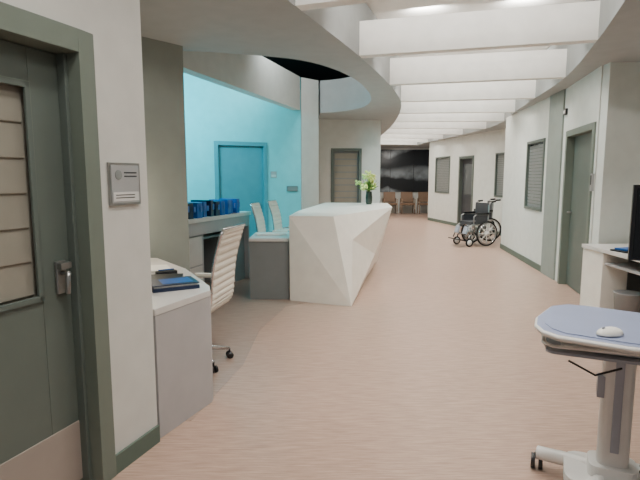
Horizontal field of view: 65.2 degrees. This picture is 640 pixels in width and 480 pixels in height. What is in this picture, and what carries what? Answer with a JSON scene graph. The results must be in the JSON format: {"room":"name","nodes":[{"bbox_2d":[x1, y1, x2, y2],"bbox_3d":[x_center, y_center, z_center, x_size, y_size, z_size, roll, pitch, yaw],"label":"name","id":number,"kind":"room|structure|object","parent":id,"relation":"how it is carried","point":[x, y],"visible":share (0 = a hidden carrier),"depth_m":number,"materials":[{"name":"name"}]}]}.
{"room":"hospital interior","nodes":[
{"label":"hospital interior","id":0,"kind":"room"},
{"bbox_2d":[0,0,157,453],"bbox_3d":[-1.723,0.030,0.773,0.160,2.750,4.201,3,8,20],"label":"wall","id":1,"kind":"structure","parent":0,"point":[115,25],"depth_m":2.54,"materials":[{"name":"paint"}]},
{"bbox_2d":[0,1,116,479],"bbox_3d":[-1.319,0.194,1.877,0.175,2.152,1.200,3,8,20],"label":"door","id":2,"kind":"structure","parent":1,"relation":"in","point":[57,418],"depth_m":2.23,"materials":[{"name":"paint"}]},
{"bbox_2d":[107,162,140,205],"bbox_3d":[-0.983,-0.282,2.521,0.018,0.210,0.220,3,8,20],"label":"room sign","id":3,"kind":"object","parent":1,"relation":"attached to","point":[123,179],"visible":1,"depth_m":2.50,"materials":[{"name":"metal"}]},
{"bbox_2d":[116,425,159,473],"bbox_3d":[-1.641,1.349,0.906,0.014,0.100,4.200,3,8,20],"label":"baseboard","id":4,"kind":"structure","parent":1,"relation":"attached to","point":[136,449],"depth_m":2.69,"materials":[{"name":"rubber"}]},
{"bbox_2d":[141,36,189,270],"bbox_3d":[-2.255,-0.475,4.848,1.890,2.750,0.500,0,7,0],"label":"wall","id":5,"kind":"structure","parent":0,"point":[162,62],"depth_m":4.72,"materials":[{"name":"paint"}]},
{"bbox_2d":[184,73,300,231],"bbox_3d":[-1.863,-1.271,8.823,3.278,3.350,0.150,-3,8,-26],"label":"wall","id":6,"kind":"structure","parent":0,"point":[213,112],"depth_m":8.85,"materials":[{"name":"paint"}]},
{"bbox_2d":[214,141,267,236],"bbox_3d":[-1.434,-0.695,9.091,0.980,2.142,0.160,-3,8,-26],"label":"door","id":7,"kind":"structure","parent":6,"relation":"in","point":[240,168],"depth_m":9.04,"materials":[{"name":"wood"}]},
{"bbox_2d":[183,51,299,109],"bbox_3d":[-1.071,-2.477,7.376,0.160,0.600,4.000,2,7,18],"label":"soffit","id":8,"kind":"object","parent":6,"relation":"attached to","point":[259,77],"depth_m":7.28,"materials":[{"name":"paint"}]},
{"bbox_2d":[270,171,276,177],"bbox_3d":[-0.857,-1.206,9.238,0.120,0.120,0.013,-3,8,-26],"label":"room sign","id":9,"kind":"object","parent":6,"relation":"attached to","point":[273,174],"visible":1,"depth_m":9.23,"materials":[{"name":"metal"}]},
{"bbox_2d":[287,186,297,190],"bbox_3d":[-0.523,-0.968,9.429,0.220,0.100,0.022,-3,8,-26],"label":"wall plaque","id":10,"kind":"object","parent":6,"relation":"attached to","point":[289,188],"visible":1,"depth_m":9.42,"materials":[{"name":"laminate"}]},
{"bbox_2d":[263,56,349,84],"bbox_3d":[1.000,-3.978,10.339,11.000,0.050,22.500,0,7,0],"label":"ceiling","id":11,"kind":"structure","parent":0,"point":[304,69],"depth_m":12.31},
{"bbox_2d":[301,77,318,209],"bbox_3d":[-0.190,-1.433,10.131,0.320,3.350,1.340,0,7,0],"label":"column","id":12,"kind":"structure","parent":0,"point":[309,87],"depth_m":9.56,"materials":[{"name":"paint"}]},
{"bbox_2d":[319,119,380,203],"bbox_3d":[0.639,-1.245,11.055,1.375,2.750,0.150,-1,7,-8],"label":"wall","id":13,"kind":"structure","parent":0,"point":[333,133],"depth_m":10.88,"materials":[{"name":"paint"}]},
{"bbox_2d":[331,148,361,202],"bbox_3d":[0.565,-0.939,11.067,0.680,2.140,0.160,-1,7,-8],"label":"door","id":14,"kind":"structure","parent":13,"relation":"in","point":[346,163],"depth_m":10.98,"materials":[{"name":"laminate"}]},
{"bbox_2d":[111,213,639,479],"bbox_3d":[1.000,0.307,10.115,12.000,0.100,26.000,0,7,0],"label":"floor","id":15,"kind":"structure","parent":0,"point":[439,367],"depth_m":3.59,"materials":[{"name":"beige plastic"}]},
{"bbox_2d":[186,278,306,420],"bbox_3d":[-1.250,0.721,6.362,3.700,0.003,6.550,0,7,0],"label":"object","id":16,"kind":"structure","parent":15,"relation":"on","point":[237,323],"depth_m":5.15,"materials":[{"name":"beige plastic"}]},
{"bbox_2d":[150,258,212,437],"bbox_3d":[-1.574,0.632,3.960,2.459,0.770,1.140,6,9,41],"label":"desk","id":17,"kind":"object","parent":16,"relation":"on","point":[182,329],"visible":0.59,"depth_m":3.07,"materials":[{"name":"laminate"}]},
{"bbox_2d":[151,264,170,272],"bbox_3d":[-1.319,0.229,4.008,0.240,0.014,0.305,-3,8,-23],"label":"paper stack","id":18,"kind":"object","parent":17,"relation":"on","point":[154,268],"visible":0.43,"depth_m":4.02,"materials":[{"name":"white paper"}]},
{"bbox_2d":[155,268,176,273],"bbox_3d":[-1.180,0.241,3.839,0.160,0.035,0.070,-4,8,-28],"label":"tray","id":19,"kind":"object","parent":17,"relation":"on","point":[162,271],"visible":0.89,"depth_m":3.82,"materials":[{"name":"black plastic"}]},
{"bbox_2d":[151,273,182,278],"bbox_3d":[-1.120,0.276,3.581,0.260,0.030,0.200,-1,7,-11],"label":"binder","id":20,"kind":"object","parent":17,"relation":"on","point":[153,276],"visible":0.26,"depth_m":3.61,"materials":[{"name":"black plastic"}]},
{"bbox_2d":[151,276,199,292],"bbox_3d":[-0.990,0.295,3.362,0.300,0.044,0.240,-4,8,-28],"label":"binder","id":21,"kind":"object","parent":17,"relation":"on","point":[185,282],"visible":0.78,"depth_m":3.30,"materials":[{"name":"plastic"}]},
{"bbox_2d":[188,211,250,282],"bbox_3d":[-1.584,0.168,6.743,0.600,1.013,1.742,2,7,19],"label":"desk","id":22,"kind":"object","parent":16,"relation":"on","point":[204,232],"depth_m":6.87,"materials":[{"name":"laminate"}]},
{"bbox_2d":[188,198,239,218],"bbox_3d":[-1.497,-0.419,6.502,0.337,0.207,1.358,2,7,19],"label":"binders","id":23,"kind":"object","parent":22,"relation":"on","point":[222,206],"visible":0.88,"depth_m":6.41,"materials":[{"name":"blue plastic"}]},
{"bbox_2d":[195,223,244,372],"bbox_3d":[-0.993,0.441,4.001,0.691,1.132,0.622,1,7,10],"label":"chair","id":24,"kind":"object","parent":16,"relation":"on","point":[222,275],"visible":0.42,"depth_m":3.90,"materials":[{"name":"white fabric"}]},
{"bbox_2d":[250,202,287,231],"bbox_3d":[-0.647,0.009,7.481,0.691,1.132,0.622,1,7,8],"label":"chair","id":25,"kind":"object","parent":16,"relation":"on","point":[256,208],"visible":0.17,"depth_m":7.45,"materials":[{"name":"white fabric"}]},
{"bbox_2d":[249,232,289,298],"bbox_3d":[-0.627,0.319,6.489,0.491,0.770,0.700,0,7,0],"label":"desk","id":26,"kind":"object","parent":16,"relation":"on","point":[269,256],"visible":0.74,"depth_m":6.16,"materials":[{"name":"laminate"}]},
{"bbox_2d":[255,232,286,235],"bbox_3d":[-0.630,-0.078,6.439,0.400,0.024,0.140,-1,7,-11],"label":"keyboard","id":27,"kind":"object","parent":26,"relation":"on","point":[272,233],"visible":1,"depth_m":6.38,"materials":[{"name":"white plastic"}]},
{"bbox_2d":[267,200,288,230],"bbox_3d":[-0.467,-0.081,8.207,0.691,1.132,0.622,1,7,12],"label":"chair","id":28,"kind":"object","parent":16,"relation":"on","point":[273,205],"visible":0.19,"depth_m":8.18,"materials":[{"name":"white fabric"}]},
{"bbox_2d":[289,203,391,305],"bbox_3d":[0.433,0.049,7.524,1.257,1.050,3.415,1,7,10],"label":"reception desk","id":29,"kind":"object","parent":16,"relation":"on","point":[334,247],"visible":1,"depth_m":6.03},
{"bbox_2d":[355,170,378,203],"bbox_3d":[0.807,-0.901,8.553,0.420,0.581,0.483,0,7,0],"label":"flower vase","id":30,"kind":"object","parent":29,"relation":"on","point":[368,185],"visible":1,"depth_m":8.52,"materials":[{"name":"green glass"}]},
{"bbox_2d":[382,192,397,212],"bbox_3d":[2.950,-1.569,21.098,0.575,0.903,0.541,0,7,0],"label":"chair","id":31,"kind":"object","parent":15,"relation":"on","point":[388,197],"visible":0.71,"depth_m":21.25,"materials":[{"name":"brown wood"}]},
{"bbox_2d":[400,192,415,213],"bbox_3d":[3.690,-1.569,21.098,0.575,0.903,0.541,0,7,0],"label":"chair","id":32,"kind":"object","parent":15,"relation":"on","point":[406,198],"visible":1,"depth_m":21.25,"materials":[{"name":"brown wood"}]},
{"bbox_2d":[417,192,427,213],"bbox_3d":[4.430,-1.569,21.098,0.575,0.903,0.541,0,7,0],"label":"chair","id":33,"kind":"object","parent":15,"relation":"on","point":[422,199],"visible":0.64,"depth_m":21.25,"materials":[{"name":"brown wood"}]},
{"bbox_2d":[448,200,496,246],"bbox_3d":[3.397,-0.383,11.171,0.949,1.001,0.616,-3,8,-20],"label":"wheelchair","id":34,"kind":"object","parent":15,"relation":"on","point":[481,212],"visible":1,"depth_m":11.04,"materials":[{"name":"black metal"}]},
{"bbox_2d":[459,198,500,240],"bbox_3d":[3.855,-0.504,12.144,0.949,1.001,0.616,0,7,4],"label":"wheelchair","id":35,"kind":"object","parent":15,"relation":"on","point":[491,219],"visible":0.44,"depth_m":11.90,"materials":[{"name":"black metal"}]},
{"bbox_2d":[531,185,639,479],"bbox_3d":[1.404,0.503,2.157,0.902,1.468,0.659,3,8,25],"label":"cart","id":36,"kind":"object","parent":15,"relation":"on","point":[568,330],"visible":0.97,"depth_m":2.26,"materials":[{"name":"white plastic"}]},
{"bbox_2d":[596,326,623,336],"bbox_3d":[1.175,0.368,2.026,0.116,0.036,0.068,-1,7,-10],"label":"computer mouse","id":37,"kind":"object","parent":36,"relation":"on","point":[609,331],"visible":1,"depth_m":2.00,"materials":[{"name":"plastic"}]},
{"bbox_2d":[580,244,639,308],"bbox_3d":[3.340,0.506,4.975,0.820,0.770,1.350,0,7,0],"label":"desk","id":38,"kind":"object","parent":15,"relation":"on","point":[604,271],"visible":0.57,"depth_m":5.28,"materials":[{"name":"laminate"}]},
{"bbox_2d":[610,247,627,252],"bbox_3d":[3.100,0.099,5.000,0.300,0.029,0.220,-2,7,-17],"label":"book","id":39,"kind":"object","parent":38,"relation":"on","point":[619,249],"visible":0.51,"depth_m":4.99,"materials":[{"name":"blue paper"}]},
{"bbox_2d":[613,290,639,312],"bbox_3d":[3.120,0.706,5.075,0.280,0.350,0.280,0,7,0],"label":"waste bin","id":40,"kind":"object","parent":15,"relation":"on","point":[624,300],"visible":0.69,"depth_m":4.98,"materials":[{"name":"grey plastic"}]},
{"bbox_2d":[140,0,639,147],"bbox_3d":[1.000,-2.861,10.477,11.000,0.600,22.500,0,7,0],"label":"ceiling","id":41,"kind":"structure","parent":0,"point":[328,37],"depth_m":4.75,"materials":[{"name":"paint"}]},
{"bbox_2d":[295,0,386,10],"bbox_3d":[0.895,-1.844,3.323,2.239,0.338,0.120,3,7,19],"label":"ceiling beam","id":42,"kind":"structure","parent":41,"relation":"attached to","point":[303,5],"depth_m":3.63,"materials":[{"name":"white paint"}]},
{"bbox_2d":[381,142,416,144],"bbox_3d":[2.840,-3.773,18.879,1.766,0.338,0.120,-2,7,-13],"label":"ceiling beam","id":43,"kind":"structure","parent":41,"relation":"attached to","point":[389,143],"depth_m":18.88,"materials":[{"name":"white paint"}]},
{"bbox_2d":[381,138,427,141],"bbox_3d":[2.850,-3.589,17.391,1.903,0.338,0.120,-2,7,-12],"label":"ceiling beam","id":44,"kind":"structure","parent":41,"relation":"attached to","point":[382,139],"depth_m":17.34,"materials":[{"name":"white paint"}]},
{"bbox_2d":[381,134,442,138],"bbox_3d":[2.900,-3.404,15.902,2.138,0.338,0.120,-1,7,-11],"label":"ceiling beam","id":45,"kind":"structure","parent":41,"relation":"attached to","point":[411,136],"depth_m":15.88,"materials":[{"name":"white paint"}]},
{"bbox_2d":[384,129,462,134],"bbox_3d":[2.960,-3.213,14.364,2.339,0.338,0.120,-1,7,-7],"label":"ceiling beam","id":46,"kind":"structure","parent":41,"relation":"attached to","point":[390,131],"depth_m":14.33,"materials":[{"name":"white paint"}]},
{"bbox_2d":[389,122,485,128],"bbox_3d":[3.005,-3.016,12.776,2.492,0.338,0.120,0,7,-2],"label":"ceiling beam","id":47,"kind":"structure","parent":41,"relation":"attached to","point":[397,125],"depth_m":12.74,"materials":[{"name":"white paint"}]},
{"bbox_2d":[395,113,503,121],"bbox_3d":[2.890,-2.819,11.188,2.422,0.338,0.120,0,7,2],"label":"ceiling beam","id":48,"kind":"structure","parent":41,"relation":"attached to","point":[428,117],"depth_m":11.14,"materials":[{"name":"white paint"}]},
{"bbox_2d":[399,100,514,113],"bbox_3d":[2.635,-2.629,9.650,2.179,0.338,0.120,1,7,5],"label":"ceiling beam","id":49,"kind":"structure","parent":41,"relation":"attached to","point":[478,106],"depth_m":9.60,"materials":[{"name":"white paint"}]},
{"bbox_2d":[401,80,535,101],"bbox_3d":[2.370,-2.435,8.087,2.090,0.338,0.120,1,7,10],"label":"ceiling beam","id":50,"kind":"structure","parent":41,"relation":"attached to","point":[523,89],"depth_m":8.03,"materials":[{"name":"white paint"}]},
{"bbox_2d":[366,0,585,57],"bbox_3d":[1.650,-3.094,9.592,6.500,0.060,20.200,0,7,0],"label":"ceiling panel","id":51,"kind":"object","parent":41,"relation":"attached to","point":[388,9],"depth_m":5.50,"materials":[{"name":"white paint"}]},
{"bbox_2d":[390,49,566,85],"bbox_3d":[2.015,-2.241,6.524,2.188,0.338,0.120,2,7,13],"label":"ceiling beam","id":52,"kind":"structure","parent":41,"relation":"attached to","point":[536,64],"depth_m":6.46,"materials":[{"name":"white paint"}]},
{"bbox_2d":[359,0,599,57],"bbox_3d":[1.485,-2.038,4.886,2.213,0.338,0.120,2,7,16],"label":"ceiling beam","id":53,"kind":"structure","parent":41,"relation":"attached to","point":[578,22],"depth_m":4.81,"materials":[{"name":"white paint"}]},
{"bbox_2d":[380,148,428,212],"bbox_3d":[3.750,-2.841,21.489,5.500,3.350,0.150,0,7,0],"label":"wall","id":54,"kind":"structure","parent":0,"point":[405,208],"depth_m":21.57,"materials":[{"name":"paint"}]},
{"bbox_2d":[380,150,428,191],"bbox_3d":[3.500,-2.954,21.377,3.020,1.800,0.035,0,7,0],"label":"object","id":55,"kind":"structure","parent":54,"relation":"attached to","point":[400,170],"depth_m":21.36,"materials":[{"name":"black plastic"}]},
{"bbox_2d":[428,147,429,204],"bbox_3d":[4.550,-2.095,17.908,1.300,2.750,0.100,0,7,0],"label":"wall","id":56,"kind":"structure","parent":0,"point":[429,147],"depth_m":17.89,"materials":[{"name":"paint"}]},
{"bbox_2d":[428,129,505,230],"bbox_3d":[4.464,-1.718,14.864,0.151,2.750,5.988,-1,7,-10],"label":"wall","id":57,"kind":"structure","parent":0,"point":[484,146],"depth_m":14.76,"materials":[{"name":"paint"}]},
{"bbox_2d":[434,156,449,193],"bbox_3d":[4.114,-2.165,16.642,0.120,1.200,1.167,-1,7,-10],"label":"window","id":58,"kind":"structure","parent":57,"relation":"in","point":[442,164],"depth_m":16.68,"materials":[{"name":"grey glass"}]},
{"bbox_2d":[428,217,500,235],"bbox_3d":[4.382,-0.401,15.013,0.017,0.100,5.988,-1,7,-10],"label":"baseboard","id":59,"kind":"structure","parent":57,"relation":"attached to","point":[430,219],"depth_m":16.52,"materials":[{"name":"rubber"}]},
{"bbox_2d":[457,155,473,227],"bbox_3d":[4.428,-1.435,15.023,0.160,2.150,0.964,-1,7,-10],"label":"door","id":60,"kind":"structure","parent":57,"relation":"in","point":[466,163],"depth_m":15.17,"materials":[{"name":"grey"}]},
{"bbox_2d":[494,152,504,196],"bbox_3d":[4.749,-1.688,12.998,0.120,1.150,0.609,-1,7,-10],"label":"window","id":61,"kind":"structure","parent":57,"relation":"in","point":[499,157],"depth_m":13.13,"materials":[{"name":"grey glass"}]},
{"bbox_2d":[501,97,565,268],"bbox_3d":[3.764,-0.981,8.928,0.150,2.750,3.446,1,7,7],"label":"wall","id":62,"kind":"structure","parent":0,"point":[521,228],"depth_m":9.25,"materials":[{"name":"paint"}]},
{"bbox_2d":[500,243,540,270],"bbox_3d":[3.719,0.296,9.397,0.014,0.100,2.846,1,7,7],"label":"baseboard","id":63,"kind":"structure","parent":62,"relation":"attached to","point":[524,259],"depth_m":9.12,"materials":[{"name":"rubber"}]},
{"bbox_2d":[524,138,545,211],"bbox_3d":[3.674,-1.095,8.460,0.120,1.170,0.970,1,7,7],"label":"window","id":64,"kind":"structure","parent":62,"relation":"in","point":[535,154],"depth_m":8.52,"materials":[{"name":"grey glass"}]},
{"bbox_2d":[540,89,565,279],"bbox_3d":[3.504,-0.808,7.537,0.024,2.748,0.600,1,7,7],"label":"trim","id":65,"kind":"structure","parent":62,"relation":"attached to","point":[557,100],"depth_m":7.48,"materials":[{"name":"paint"}]},
{"bbox_2d":[555,65,603,280],"bbox_3d":[3.388,-0.678,6.480,0.150,2.750,1.536,2,7,12],"label":"wall","id":66,"kind":"structure","parent":0,"point":[583,98],"depth_m":6.20,"materials":[{"name":"paint"}]},
{"bbox_2d":[563,108,567,114],"bbox_3d":[3.441,-1.797,7.012,0.032,0.080,0.140,2,7,12],"label":"number sign","id":67,"kind":"object","parent":66,"relation":"attached to","point":[565,111],"visible":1,"depth_m":6.96,"materials":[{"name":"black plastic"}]},
{"bbox_2d":[557,122,596,293],"bbox_3d":[3.357,-0.367,6.445,0.160,2.143,1.260,2,7,12],"label":"door","id":68,"kind":"structure","parent":66,"relation":"in","point":[580,141],"depth_m":6.71,"materials":[{"name":"wood"}]},
{"bbox_2d":[590,174,594,190],"bbox_3d":[3.139,-0.666,5.773,0.033,0.200,0.045,2,7,12],"label":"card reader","id":69,"kind":"object","parent":66,"relation":"attached to","point":[591,175],"visible":1,"depth_m":5.75,"materials":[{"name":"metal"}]},
{"bbox_2d":[592,62,639,243],"bbox_3d":[3.555,-0.578,5.672,0.790,2.750,0.140,0,7,0],"label":"wall","id":70,"kind":"structure","parent":0,"point":[618,157],"depth_m":5.56,"materials":[{"name":"paint"}]}
]}

